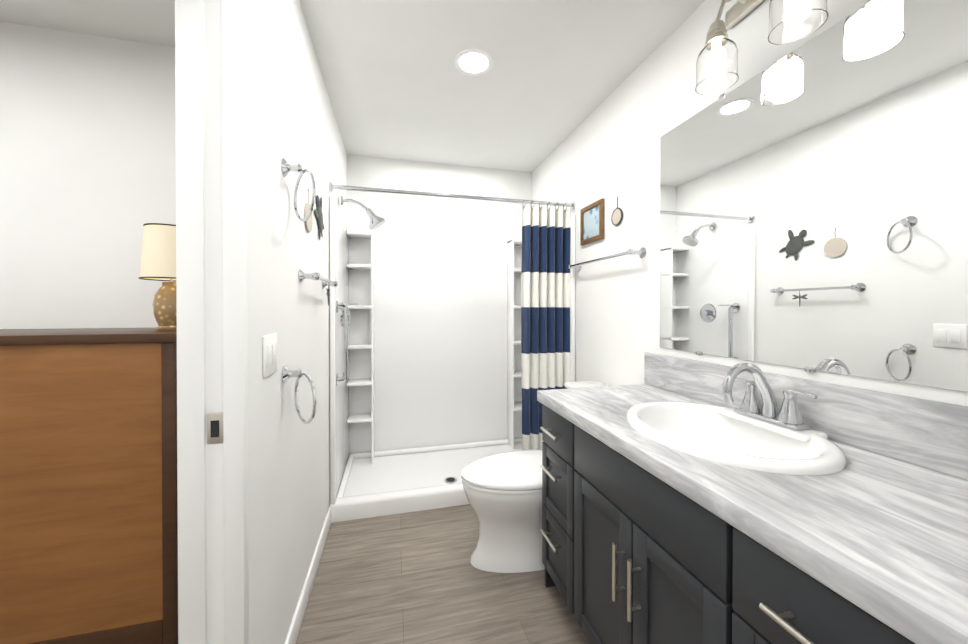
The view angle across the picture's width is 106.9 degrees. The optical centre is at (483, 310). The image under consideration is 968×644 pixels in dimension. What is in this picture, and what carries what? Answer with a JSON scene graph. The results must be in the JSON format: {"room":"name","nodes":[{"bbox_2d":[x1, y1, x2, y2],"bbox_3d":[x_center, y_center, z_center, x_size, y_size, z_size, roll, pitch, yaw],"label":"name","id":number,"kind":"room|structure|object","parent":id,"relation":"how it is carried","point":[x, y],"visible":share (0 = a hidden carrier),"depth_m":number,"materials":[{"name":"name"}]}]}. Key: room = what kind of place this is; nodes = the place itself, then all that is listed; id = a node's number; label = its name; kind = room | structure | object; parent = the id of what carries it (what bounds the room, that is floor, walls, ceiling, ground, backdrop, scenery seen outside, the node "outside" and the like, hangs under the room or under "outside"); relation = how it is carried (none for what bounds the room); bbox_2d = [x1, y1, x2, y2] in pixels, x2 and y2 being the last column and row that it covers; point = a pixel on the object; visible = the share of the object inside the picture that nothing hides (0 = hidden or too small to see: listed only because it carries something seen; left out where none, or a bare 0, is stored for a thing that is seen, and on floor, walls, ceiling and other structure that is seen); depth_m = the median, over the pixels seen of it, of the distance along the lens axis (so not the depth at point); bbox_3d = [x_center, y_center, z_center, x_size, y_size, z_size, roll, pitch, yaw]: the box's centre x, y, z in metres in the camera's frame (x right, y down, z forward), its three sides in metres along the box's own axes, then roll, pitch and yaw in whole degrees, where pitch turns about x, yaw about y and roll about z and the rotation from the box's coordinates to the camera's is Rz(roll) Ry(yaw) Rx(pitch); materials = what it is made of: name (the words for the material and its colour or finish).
{"room":"bathroom","nodes":[
{"label":"bathroom","id":0,"kind":"room"},
{"bbox_2d":[0,21,175,328],"bbox_3d":[-2.467,-0.031,1.509,3.080,2.523,0.120,0,0,-14],"label":"wall","id":1,"kind":"structure","parent":0,"point":[87,157],"depth_m":1.61,"materials":[{"name":"paint"}]},
{"bbox_2d":[246,0,346,643],"bbox_3d":[-0.910,-0.008,1.878,0.120,2.473,2.021,0,0,-14],"label":"wall","id":2,"kind":"structure","parent":0,"point":[291,118],"depth_m":1.24,"materials":[{"name":"paint"}]},
{"bbox_2d":[175,0,248,643],"bbox_3d":[-0.666,0.204,0.883,0.140,2.060,0.030,0,0,-14],"label":"door frame","id":3,"kind":"structure","parent":2,"relation":"attached to","point":[211,276],"depth_m":0.88,"materials":[{"name":"white wood"}]},
{"bbox_2d":[263,334,276,377],"bbox_3d":[-0.643,0.133,1.082,0.009,0.120,0.116,0,0,-14],"label":"switch plate","id":4,"kind":"object","parent":2,"relation":"attached to","point":[269,354],"visible":1,"depth_m":1.07,"materials":[{"name":"white plastic"}]},
{"bbox_2d":[281,158,315,221],"bbox_3d":[-0.632,-0.416,1.249,0.113,0.208,0.152,0,0,-14],"label":"towel ring","id":5,"kind":"object","parent":2,"relation":"attached to","point":[286,167],"visible":1,"depth_m":1.22,"materials":[{"name":"silver metal"}]},
{"bbox_2d":[281,365,315,423],"bbox_3d":[-0.632,0.291,1.253,0.113,0.208,0.152,0,0,-14],"label":"towel ring","id":6,"kind":"object","parent":2,"relation":"attached to","point":[286,374],"visible":1,"depth_m":1.22,"materials":[{"name":"silver metal"}]},
{"bbox_2d":[285,507,330,643],"bbox_3d":[-0.744,1.183,1.497,0.012,0.095,1.187,0,0,-14],"label":"baseboard","id":7,"kind":"structure","parent":2,"relation":"attached to","point":[295,626],"depth_m":1.52,"materials":[{"name":"white wood"}]},
{"bbox_2d":[304,189,312,231],"bbox_3d":[-0.763,-0.436,1.556,0.011,0.187,0.124,0,0,-14],"label":"sand dollar","id":8,"kind":"object","parent":2,"relation":"attached to","point":[308,223],"visible":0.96,"depth_m":1.54,"materials":[{"name":"beige"}]},
{"bbox_2d":[298,269,337,304],"bbox_3d":[-0.757,-0.097,1.671,0.076,0.142,0.524,0,0,-14],"label":"towel bar","id":9,"kind":"object","parent":2,"relation":"attached to","point":[302,275],"visible":1,"depth_m":1.44,"materials":[{"name":"silver metal"}]},
{"bbox_2d":[314,195,323,239],"bbox_3d":[-0.817,-0.465,1.782,0.022,0.230,0.232,0,0,-14],"label":"decor","id":10,"kind":"object","parent":2,"relation":"attached to","point":[318,214],"visible":0.98,"depth_m":1.76,"materials":[{"name":"grey metal"}]},
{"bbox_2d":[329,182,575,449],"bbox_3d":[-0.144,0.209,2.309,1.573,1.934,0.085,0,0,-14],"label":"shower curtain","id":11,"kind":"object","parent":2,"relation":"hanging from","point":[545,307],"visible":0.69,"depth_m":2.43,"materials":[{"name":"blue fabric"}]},
{"bbox_2d":[0,0,704,172],"bbox_3d":[-1.435,-1.264,0.872,4.775,0.050,3.703,0,0,-14],"label":"ceiling","id":12,"kind":"structure","parent":0,"point":[399,85],"depth_m":1.76,"materials":[{"name":"paint"}]},
{"bbox_2d":[454,48,492,75],"bbox_3d":[-0.052,-1.239,1.791,0.196,0.010,0.196,0,0,-14],"label":"recessed light","id":13,"kind":"object","parent":12,"relation":"in","point":[473,61],"visible":1,"depth_m":1.78,"materials":[{"name":"white plastic"}]},
{"bbox_2d":[347,154,531,235],"bbox_3d":[-0.406,-0.016,3.108,1.695,2.573,0.120,0,0,-14],"label":"wall","id":14,"kind":"structure","parent":0,"point":[419,213],"depth_m":3.04,"materials":[{"name":"paint"}]},
{"bbox_2d":[296,504,589,643],"bbox_3d":[0.059,1.257,1.261,1.695,0.050,3.703,0,0,-14],"label":"floor","id":15,"kind":"structure","parent":0,"point":[416,577],"depth_m":1.56,"materials":[{"name":"brown wood"}]},
{"bbox_2d":[329,196,575,522],"bbox_3d":[-0.232,0.279,2.660,1.569,1.890,0.830,0,0,-14],"label":"shower stall","id":16,"kind":"object","parent":15,"relation":"on","point":[425,402],"visible":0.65,"depth_m":2.97,"materials":[{"name":"white plastic"}]},
{"bbox_2d":[341,302,350,326],"bbox_3d":[-0.955,0.025,2.493,0.058,0.170,0.170,0,0,-14],"label":"shower valve","id":17,"kind":"object","parent":16,"relation":"attached to","point":[349,317],"visible":0.56,"depth_m":2.44,"materials":[{"name":"silver metal"}]},
{"bbox_2d":[336,301,358,385],"bbox_3d":[-0.854,0.201,2.241,0.130,0.526,0.100,0,0,-14],"label":"grab bar","id":18,"kind":"object","parent":16,"relation":"attached to","point":[343,307],"visible":1,"depth_m":2.23,"materials":[{"name":"silver metal"}]},
{"bbox_2d":[340,196,385,229],"bbox_3d":[-0.831,-0.673,2.479,0.295,0.222,0.132,0,0,-14],"label":"shower head","id":19,"kind":"object","parent":16,"relation":"attached to","point":[375,221],"visible":1,"depth_m":2.46},
{"bbox_2d":[461,381,609,572],"bbox_3d":[0.309,0.824,1.841,0.866,0.810,0.430,0,0,-14],"label":"toilet","id":20,"kind":"object","parent":15,"relation":"on","point":[503,491],"visible":0.46,"depth_m":1.70,"materials":[{"name":"white ceramic"}]},
{"bbox_2d":[537,396,936,643],"bbox_3d":[0.665,0.818,1.058,0.608,0.832,1.256,0,0,-14],"label":"bathroom vanity","id":21,"kind":"object","parent":15,"relation":"on","point":[687,501],"depth_m":0.87,"materials":[{"name":"grey"}]},
{"bbox_2d":[537,384,967,643],"bbox_3d":[0.675,0.386,1.069,0.582,0.048,1.277,0,0,-14],"label":"countertop","id":22,"kind":"structure","parent":21,"relation":"on","point":[896,535],"depth_m":0.63,"materials":[{"name":"white stone"}]},
{"bbox_2d":[593,396,904,487],"bbox_3d":[0.695,0.416,1.069,0.470,0.156,0.564,0,0,-14],"label":"sink","id":23,"kind":"object","parent":22,"relation":"in","point":[759,452],"depth_m":1.00,"materials":[{"name":"white ceramic"}]},
{"bbox_2d":[717,362,820,427],"bbox_3d":[0.811,0.245,1.087,0.207,0.184,0.257,0,0,-14],"label":"faucet","id":24,"kind":"object","parent":22,"relation":"on","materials":[{"name":"silver metal"}]},
{"bbox_2d":[531,0,967,406],"bbox_3d":[0.939,-0.006,1.474,0.120,2.573,3.943,0,0,-14],"label":"wall","id":25,"kind":"structure","parent":0,"point":[607,149],"depth_m":1.84,"materials":[{"name":"paint"}]},
{"bbox_2d":[580,198,604,245],"bbox_3d":[0.673,-0.547,2.238,0.021,0.236,0.250,0,0,-14],"label":"picture frame","id":26,"kind":"object","parent":25,"relation":"attached to","point":[591,222],"visible":0.98,"depth_m":2.23,"materials":[{"name":"brown wood"}]},
{"bbox_2d":[567,247,646,270],"bbox_3d":[0.677,-0.293,2.094,0.086,0.054,0.689,0,0,-14],"label":"towel bar","id":27,"kind":"object","parent":25,"relation":"attached to","point":[641,252],"visible":1,"depth_m":1.90,"materials":[{"name":"silver metal"}]},
{"bbox_2d":[611,196,622,225],"bbox_3d":[0.741,-0.556,1.992,0.014,0.167,0.100,0,0,-14],"label":"hanging ornament","id":28,"kind":"object","parent":25,"relation":"attached to","point":[616,216],"visible":0.98,"depth_m":1.99,"materials":[{"name":"beige"}]},
{"bbox_2d":[695,0,827,94],"bbox_3d":[0.890,-0.931,0.981,0.211,0.330,0.660,0,0,-14],"label":"sconce","id":29,"kind":"object","parent":25,"relation":"attached to","point":[790,21],"visible":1,"depth_m":1.16,"materials":[{"name":"white glass"}]},
{"bbox_2d":[644,352,967,479],"bbox_3d":[0.947,0.283,1.137,0.020,0.156,1.277,0,0,-14],"label":"backsplash","id":30,"kind":"structure","parent":25,"relation":"attached to","point":[931,434],"depth_m":0.91,"materials":[{"name":"white stone"}]},
{"bbox_2d":[660,0,967,391],"bbox_3d":[0.964,-0.316,1.104,0.009,0.998,1.174,0,0,-14],"label":"wall mirror","id":31,"kind":"object","parent":25,"relation":"attached to","point":[813,204],"visible":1,"depth_m":1.00,"materials":[{"name":"clear glass"}]},
{"bbox_3d":[-2.129,1.264,0.172,3.080,0.049,2.653,0,0,-14],"label":"floor","id":32,"kind":"structure","parent":0,"visible":0},
{"bbox_2d":[0,328,177,643],"bbox_3d":[-1.682,0.655,1.386,1.076,1.152,0.475,0,0,-14],"label":"dresser","id":33,"kind":"object","parent":32,"relation":"on","point":[88,497],"visible":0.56,"depth_m":1.24,"materials":[{"name":"brown wood"}]},
{"bbox_2d":[139,223,176,329],"bbox_3d":[-1.304,-0.134,1.497,0.202,0.424,0.202,0,0,-14],"label":"table lamp","id":34,"kind":"object","parent":33,"relation":"on","point":[158,258],"visible":0.56,"depth_m":1.42,"materials":[{"name":"beige ceramic"}]}
]}

